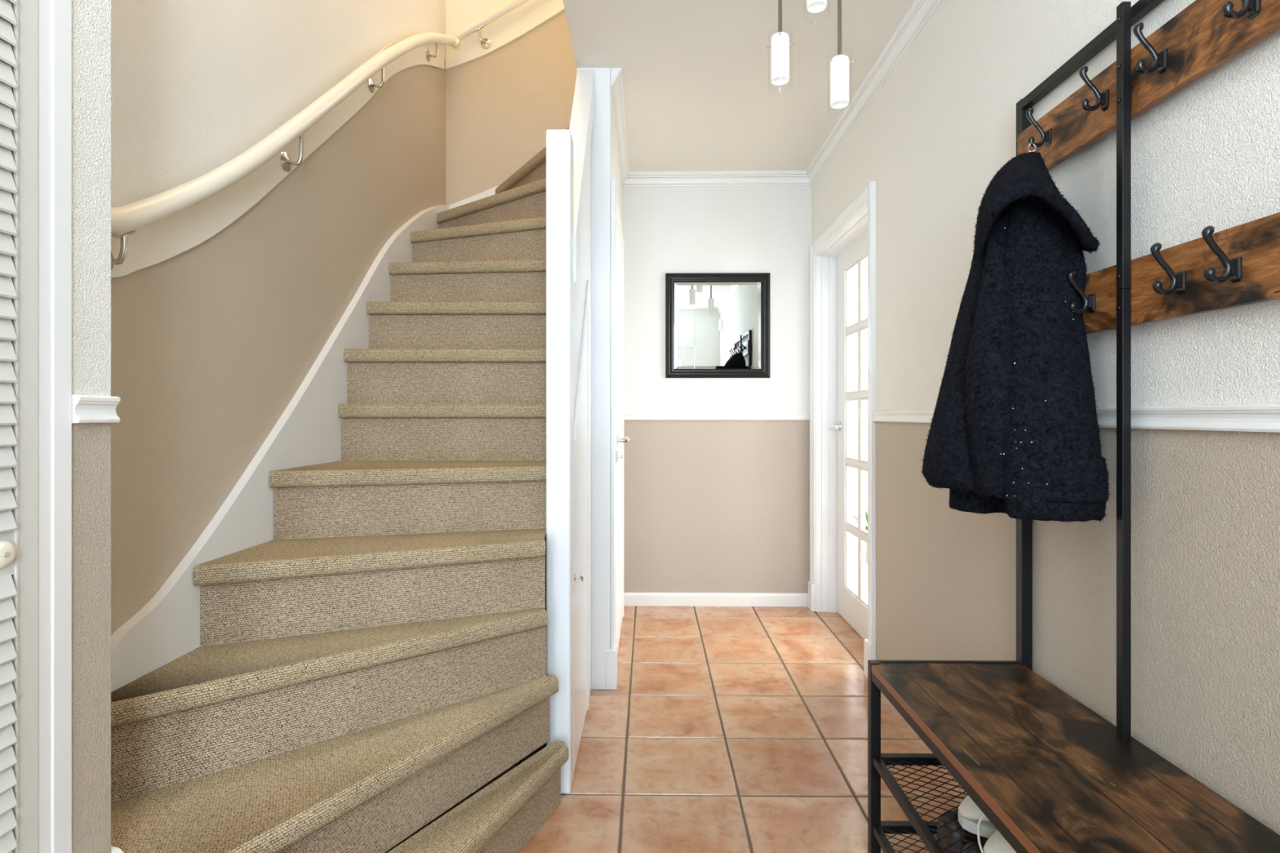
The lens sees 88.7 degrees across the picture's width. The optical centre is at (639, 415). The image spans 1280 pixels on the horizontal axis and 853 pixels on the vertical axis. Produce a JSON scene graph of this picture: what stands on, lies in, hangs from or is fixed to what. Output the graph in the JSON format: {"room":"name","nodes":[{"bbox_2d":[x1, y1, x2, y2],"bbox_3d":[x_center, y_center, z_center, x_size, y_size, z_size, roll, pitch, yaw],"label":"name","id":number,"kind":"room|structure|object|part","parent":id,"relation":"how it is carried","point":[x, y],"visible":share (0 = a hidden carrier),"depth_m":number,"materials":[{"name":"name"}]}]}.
{"room":"entrance hallway","nodes":[
{"label":"entrance hallway","id":0,"kind":"room"},
{"bbox_2d":[71,0,111,852],"bbox_3d":[-1.090,-0.200,-0.005,0.420,2.640,2.160,0,0,1],"label":"wall","id":1,"kind":"structure","parent":0,"point":[91,19],"depth_m":1.03,"materials":[{"name":"beige paint"}]},
{"bbox_2d":[0,0,71,852],"bbox_3d":[-0.865,-0.055,0.704,0.020,2.350,0.584,0,0,1],"label":"door","id":2,"kind":"structure","parent":1,"relation":"in","point":[36,35],"depth_m":0.94,"materials":[{"name":"white wood"}]},
{"bbox_3d":[-0.860,0.188,0.882,0.012,0.038,0.038,0,0,1],"label":"knob","id":3,"kind":"part","parent":2,"relation":"part of","materials":[{"name":"beige plastic"}]},
{"bbox_3d":[-0.867,-0.055,0.953,0.001,2.350,0.022,0,0,1],"label":"frame","id":4,"kind":"part","parent":2,"relation":"part of","materials":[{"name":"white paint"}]},
{"bbox_3d":[-0.867,-0.055,0.980,0.008,2.350,0.032,0,0,1],"label":"casing","id":5,"kind":"part","parent":2,"relation":"part of","materials":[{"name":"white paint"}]},
{"bbox_2d":[71,395,120,422],"bbox_3d":[-0.859,-0.009,1.035,0.015,0.043,0.076,0,0,1],"label":"trim","id":6,"kind":"structure","parent":1,"relation":"attached to","point":[85,408],"depth_m":1.03,"materials":[{"name":"white wood"}]},
{"bbox_2d":[111,0,445,635],"bbox_3d":[-1.144,-1.380,2.345,0.200,5.000,2.660,0,0,1],"label":"wall","id":7,"kind":"structure","parent":0,"point":[213,340],"depth_m":1.69,"materials":[{"name":"beige paint"}]},
{"bbox_2d":[111,31,460,277],"bbox_3d":[-0.995,-1.101,2.248,0.099,1.729,2.345,0,0,1],"label":"handrail","id":8,"kind":"object","parent":7,"relation":"attached to","point":[149,231],"visible":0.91,"depth_m":1.68,"materials":[{"name":"beige wood"}]},
{"bbox_2d":[445,0,577,609],"bbox_3d":[-0.114,-1.380,3.512,2.230,5.000,0.100,0,0,1],"label":"wall","id":9,"kind":"structure","parent":0,"point":[501,104],"depth_m":3.47,"materials":[{"name":"beige paint"}]},
{"bbox_2d":[445,0,564,70],"bbox_3d":[-0.543,-2.153,3.425,0.972,0.647,0.083,0,0,1],"label":"handrail","id":10,"kind":"object","parent":9,"relation":"attached to","point":[478,38],"visible":1,"depth_m":3.46,"materials":[{"name":"beige wood"}]},
{"bbox_3d":[-0.548,-2.216,3.408,0.836,0.521,0.047,0,0,1],"label":"rail","id":11,"kind":"part","parent":10,"relation":"part of","materials":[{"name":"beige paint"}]},
{"bbox_2d":[577,67,610,689],"bbox_3d":[-0.189,-0.150,2.736,0.136,2.540,0.120,0,0,1],"label":"wall","id":12,"kind":"structure","parent":0,"point":[601,128],"depth_m":2.67,"materials":[{"name":"white paint"}]},
{"bbox_2d":[610,88,622,225],"bbox_3d":[-0.142,-0.250,3.276,0.060,2.740,1.162,0,0,1],"label":"wall","id":13,"kind":"structure","parent":0,"point":[615,162],"depth_m":3.03,"materials":[{"name":"beige paint"}]},
{"bbox_2d":[604,177,631,689],"bbox_3d":[-0.086,0.073,3.171,0.098,2.094,1.006,0,0,1],"label":"door","id":14,"kind":"structure","parent":13,"relation":"in","point":[618,439],"depth_m":2.86,"materials":[{"name":"white wood"}]},
{"bbox_3d":[-0.102,-0.733,2.997,0.006,0.145,0.290,0,0,1],"label":"panel","id":15,"kind":"part","parent":14,"relation":"part of","materials":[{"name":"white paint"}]},
{"bbox_3d":[-0.102,-0.542,2.997,0.006,0.145,0.290,0,0,1],"label":"panel","id":16,"kind":"part","parent":14,"relation":"part of","materials":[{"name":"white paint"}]},
{"bbox_3d":[-0.102,-0.352,2.997,0.006,0.145,0.290,0,0,1],"label":"panel","id":17,"kind":"part","parent":14,"relation":"part of","materials":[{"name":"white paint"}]},
{"bbox_3d":[-0.102,-0.163,2.997,0.006,0.145,0.290,0,0,1],"label":"panel","id":18,"kind":"part","parent":14,"relation":"part of","materials":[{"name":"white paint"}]},
{"bbox_3d":[-0.102,0.028,2.997,0.006,0.145,0.290,0,0,1],"label":"panel","id":19,"kind":"part","parent":14,"relation":"part of","materials":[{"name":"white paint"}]},
{"bbox_3d":[-0.102,0.620,2.997,0.006,0.680,0.290,0,0,1],"label":"panel","id":20,"kind":"part","parent":14,"relation":"part of","materials":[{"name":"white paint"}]},
{"bbox_3d":[-0.104,0.073,3.179,0.018,2.094,0.991,0,0,1],"label":"casing","id":21,"kind":"part","parent":14,"relation":"part of","materials":[{"name":"white paint"}]},
{"bbox_3d":[-0.092,0.180,2.861,0.028,0.050,0.042,0,0,1],"label":"lock knob","id":22,"kind":"part","parent":14,"relation":"part of","materials":[{"name":"silver metal"}]},
{"bbox_3d":[-0.097,-0.733,3.367,0.006,0.145,0.290,0,0,1],"label":"panel","id":23,"kind":"part","parent":14,"relation":"part of","materials":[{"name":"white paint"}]},
{"bbox_3d":[-0.097,-0.542,3.367,0.006,0.145,0.290,0,0,1],"label":"panel","id":24,"kind":"part","parent":14,"relation":"part of","materials":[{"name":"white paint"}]},
{"bbox_3d":[-0.097,-0.352,3.367,0.006,0.145,0.290,0,0,1],"label":"panel","id":25,"kind":"part","parent":14,"relation":"part of","materials":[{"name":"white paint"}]},
{"bbox_3d":[-0.097,-0.163,3.367,0.006,0.145,0.290,0,0,1],"label":"panel","id":26,"kind":"part","parent":14,"relation":"part of","materials":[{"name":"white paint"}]},
{"bbox_3d":[-0.097,0.028,3.367,0.006,0.145,0.290,0,0,1],"label":"panel","id":27,"kind":"part","parent":14,"relation":"part of","materials":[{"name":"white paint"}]},
{"bbox_3d":[-0.097,0.620,3.367,0.006,0.680,0.290,0,0,1],"label":"panel","id":28,"kind":"part","parent":14,"relation":"part of","materials":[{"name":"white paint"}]},
{"bbox_3d":[-0.073,0.110,2.919,0.066,0.050,0.158,0,0,1],"label":"handle","id":29,"kind":"part","parent":14,"relation":"part of","materials":[{"name":"silver metal"}]},
{"bbox_2d":[610,67,629,186],"bbox_3d":[-0.090,-1.383,3.267,0.044,0.074,1.180,0,0,1],"label":"trim","id":30,"kind":"structure","parent":13,"relation":"attached to","point":[616,82],"depth_m":3.05,"materials":[{"name":"white wood"}]},
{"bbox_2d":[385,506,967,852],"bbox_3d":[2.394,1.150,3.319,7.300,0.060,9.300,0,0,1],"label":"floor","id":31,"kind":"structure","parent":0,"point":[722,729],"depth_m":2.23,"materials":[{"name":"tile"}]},
{"bbox_2d":[111,69,594,852],"bbox_3d":[-0.619,-0.147,2.269,0.852,2.533,2.397,0,0,1],"label":"staircase","id":32,"kind":"structure","parent":31,"relation":"on","point":[361,638],"depth_m":1.74,"materials":[{"name":"carpet"}]},
{"bbox_3d":[-0.241,0.137,1.977,0.073,1.966,0.090,0,0,1],"label":"newel post","id":33,"kind":"part","parent":32,"relation":"part of","materials":[{"name":"white paint"}]},
{"bbox_2d":[573,279,588,768],"bbox_3d":[-0.189,0.300,2.269,0.031,1.639,0.472,0,0,1],"label":"door","id":34,"kind":"structure","parent":32,"relation":"attached to","point":[581,409],"depth_m":2.24,"materials":[{"name":"white paint"}]},
{"bbox_3d":[-0.191,0.507,2.048,0.028,0.028,0.028,0,0,1],"label":"knob","id":35,"kind":"part","parent":34,"relation":"part of","materials":[{"name":"silver metal"}]},
{"bbox_2d":[852,510,867,563],"bbox_3d":[1.813,0.903,4.986,0.326,0.433,0.342,0,0,1],"label":"potted plant","id":36,"kind":"object","parent":31,"relation":"on","point":[866,513],"visible":0.07,"depth_m":4.95,"materials":[{"name":"green plant"}]},
{"bbox_3d":[1.786,1.010,4.977,0.208,0.220,0.208,0,0,1],"label":"pot","id":37,"kind":"part","parent":36,"relation":"part of","materials":[{"name":"white ceramic"}]},
{"bbox_2d":[867,0,1279,852],"bbox_3d":[0.767,0.168,1.130,0.398,1.905,1.040,0,0,1],"label":"stand","id":38,"kind":"object","parent":31,"relation":"on","point":[1050,773],"visible":0.89,"depth_m":1.23,"materials":[{"name":"brown wood"}]},
{"bbox_3d":[0.587,0.869,1.640,0.024,0.502,0.024,0,0,1],"label":"leg","id":39,"kind":"part","parent":38,"relation":"part of","materials":[{"name":"black metal"}]},
{"bbox_2d":[936,808,986,852],"bbox_3d":[0.784,0.942,1.429,0.251,0.151,0.102,0,0,1],"label":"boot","id":40,"kind":"object","parent":38,"relation":"on","point":[944,830],"visible":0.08,"depth_m":1.40,"materials":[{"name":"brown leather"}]},
{"bbox_2d":[962,838,988,852],"bbox_3d":[0.784,0.942,1.323,0.250,0.151,0.098,0,0,1],"label":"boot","id":41,"kind":"object","parent":38,"relation":"on","point":[975,847],"visible":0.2,"depth_m":1.32,"materials":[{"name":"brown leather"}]},
{"bbox_2d":[958,795,997,838],"bbox_3d":[0.788,0.795,1.339,0.255,0.104,0.097,0,0,6],"label":"sneaker","id":42,"kind":"object","parent":38,"relation":"on","point":[969,814],"visible":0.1,"depth_m":1.33,"materials":[{"name":"leather"}]},
{"bbox_2d":[977,813,1016,852],"bbox_3d":[0.773,0.795,1.217,0.259,0.104,0.097,0,0,4],"label":"sneaker","id":43,"kind":"object","parent":38,"relation":"on","point":[996,843],"visible":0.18,"depth_m":1.23,"materials":[{"name":"leather"}]},
{"bbox_2d":[920,142,1112,523],"bbox_3d":[0.794,-0.195,1.415,0.328,0.843,0.343,0,0,1],"label":"coat","id":44,"kind":"object","parent":38,"relation":"hanging from","point":[1014,431],"visible":0.99,"depth_m":1.34,"materials":[{"name":"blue fabric"}]},
{"bbox_2d":[974,151,1099,258],"bbox_3d":[0.822,-0.462,1.407,0.213,0.264,0.294,0,0,1],"label":"hood","id":45,"kind":"object","parent":44,"relation":"attached to","point":[1022,214],"depth_m":1.37,"materials":[{"name":"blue fabric"}]},
{"bbox_3d":[0.959,0.168,1.635,0.026,1.905,0.026,0,0,1],"label":"post","id":46,"kind":"part","parent":38,"relation":"part of","materials":[{"name":"black metal"}]},
{"bbox_3d":[0.927,-0.632,1.496,0.016,0.038,0.019,0,0,1],"label":"hook plate","id":47,"kind":"part","parent":38,"relation":"part of","materials":[{"name":"black metal"}]},
{"bbox_3d":[0.925,-0.229,1.349,0.016,0.038,0.019,0,0,1],"label":"hook plate","id":48,"kind":"part","parent":38,"relation":"part of","materials":[{"name":"black metal"}]},
{"bbox_3d":[0.925,-0.630,1.311,0.016,0.038,0.019,0,0,1],"label":"hook plate","id":49,"kind":"part","parent":38,"relation":"part of","materials":[{"name":"black metal"}]},
{"bbox_3d":[0.923,-0.513,1.250,0.016,0.544,0.018,0,0,1],"label":"post","id":50,"kind":"part","parent":38,"relation":"part of","materials":[{"name":"black metal"}]},
{"bbox_3d":[0.923,0.190,1.250,0.016,0.860,0.018,0,0,1],"label":"post","id":51,"kind":"part","parent":38,"relation":"part of","materials":[{"name":"black metal"}]},
{"bbox_3d":[0.923,-0.628,1.164,0.016,0.038,0.019,0,0,1],"label":"hook plate","id":52,"kind":"part","parent":38,"relation":"part of","materials":[{"name":"black metal"}]},
{"bbox_3d":[0.922,-0.227,1.124,0.016,0.038,0.019,0,0,1],"label":"hook plate","id":53,"kind":"part","parent":38,"relation":"part of","materials":[{"name":"black metal"}]},
{"bbox_3d":[0.921,-0.226,1.019,0.016,0.038,0.019,0,0,1],"label":"hook plate","id":54,"kind":"part","parent":38,"relation":"part of","materials":[{"name":"black metal"}]},
{"bbox_3d":[0.920,-0.619,0.988,0.016,0.038,0.019,0,0,1],"label":"hook plate","id":55,"kind":"part","parent":38,"relation":"part of","materials":[{"name":"black metal"}]},
{"bbox_2d":[622,186,811,593],"bbox_3d":[0.377,-0.250,3.925,1.260,2.740,0.150,0,0,1],"label":"wall","id":56,"kind":"structure","parent":0,"point":[711,506],"depth_m":3.85,"materials":[{"name":"beige paint"}]},
{"bbox_2d":[624,592,808,606],"bbox_3d":[0.445,1.082,3.842,1.098,0.076,0.014,0,0,1],"label":"baseboard","id":57,"kind":"structure","parent":56,"relation":"attached to","point":[631,599],"depth_m":3.84,"materials":[{"name":"white wood"}]},
{"bbox_2d":[623,170,810,186],"bbox_3d":[0.450,-1.383,3.827,1.110,0.074,0.044,0,0,1],"label":"trim","id":58,"kind":"structure","parent":56,"relation":"attached to","point":[700,178],"depth_m":3.83,"materials":[{"name":"white wood"}]},
{"bbox_2d":[624,413,809,420],"bbox_3d":[0.450,0.006,3.842,1.110,0.043,0.015,0,0,1],"label":"trim","id":59,"kind":"structure","parent":56,"relation":"attached to","point":[628,416],"depth_m":3.84,"materials":[{"name":"white wood"}]},
{"bbox_2d":[665,272,770,377],"bbox_3d":[0.456,-0.526,3.837,0.612,0.614,0.024,0,0,1],"label":"wall mirror","id":60,"kind":"object","parent":56,"relation":"attached to","point":[717,325],"visible":1,"depth_m":3.84,"materials":[{"name":"black paint"}]},
{"bbox_2d":[674,282,760,368],"bbox_3d":[0.456,-0.526,3.844,0.508,0.510,0.002,0,0,1],"label":"mirror glass","id":61,"kind":"object","parent":60,"relation":"attached to","point":[717,325],"depth_m":3.84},
{"bbox_2d":[563,0,915,171],"bbox_3d":[-0.054,-1.490,1.428,2.455,0.140,5.055,0,0,1],"label":"ceiling","id":62,"kind":"structure","parent":0,"point":[700,94],"depth_m":2.69,"materials":[{"name":"paint"}]},
{"bbox_2d":[766,0,856,108],"bbox_3d":[0.497,-1.146,1.853,0.246,0.548,0.226,0,0,1],"label":"pendant lamp","id":63,"kind":"object","parent":62,"relation":"hanging from","point":[780,42],"visible":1,"depth_m":1.89,"materials":[{"name":"white metal"}]},
{"bbox_3d":[0.410,-1.251,1.915,0.011,0.318,0.012,0,0,1],"label":"rod","id":64,"kind":"part","parent":63,"relation":"part of","materials":[{"name":"silver metal"}]},
{"bbox_3d":[0.410,-1.044,1.915,0.053,0.132,0.053,0,0,1],"label":"lamp shade","id":65,"kind":"part","parent":63,"relation":"part of","materials":[{"name":"white glass"}]},
{"bbox_3d":[0.481,-1.179,1.784,0.053,0.134,0.053,0,0,1],"label":"lamp shade","id":66,"kind":"part","parent":63,"relation":"part of","materials":[{"name":"white glass"}]},
{"bbox_3d":[0.577,-1.212,1.893,0.011,0.396,0.012,0,0,1],"label":"rod","id":67,"kind":"part","parent":63,"relation":"part of","materials":[{"name":"silver metal"}]},
{"bbox_3d":[0.577,-0.965,1.893,0.053,0.134,0.053,0,0,1],"label":"lamp shade","id":68,"kind":"part","parent":63,"relation":"part of","materials":[{"name":"white glass"}]},
{"bbox_2d":[811,0,1279,835],"bbox_3d":[1.073,-0.250,1.363,0.200,2.740,5.155,0,0,1],"label":"wall","id":69,"kind":"structure","parent":0,"point":[1205,504],"depth_m":1.37,"materials":[{"name":"beige paint"}]},
{"bbox_2d":[808,181,875,679],"bbox_3d":[1.082,0.068,3.281,0.222,2.104,1.070,0,0,1],"label":"door","id":70,"kind":"structure","parent":69,"relation":"in","point":[846,245],"depth_m":3.57,"materials":[{"name":"white wood"}]},
{"bbox_3d":[1.084,0.062,3.604,0.063,0.052,0.146,0,0,1],"label":"handle","id":71,"kind":"part","parent":70,"relation":"part of","materials":[{"name":"silver metal"}]},
{"bbox_3d":[1.095,0.095,3.278,0.197,2.050,0.965,0,0,1],"label":"frame","id":72,"kind":"part","parent":70,"relation":"part of","materials":[{"name":"white paint"}]},
{"bbox_2d":[805,0,942,186],"bbox_3d":[0.951,-1.383,1.365,0.044,0.074,4.955,0,0,1],"label":"trim","id":73,"kind":"structure","parent":69,"relation":"attached to","point":[921,11],"depth_m":2.67,"materials":[{"name":"white wood"}]},
{"bbox_2d":[871,404,1279,432],"bbox_3d":[0.958,0.004,0.823,0.015,0.043,3.870,0,0,1],"label":"trim","id":74,"kind":"structure","parent":69,"relation":"attached to","point":[1256,417],"depth_m":1.15,"materials":[{"name":"white wood"}]}
]}

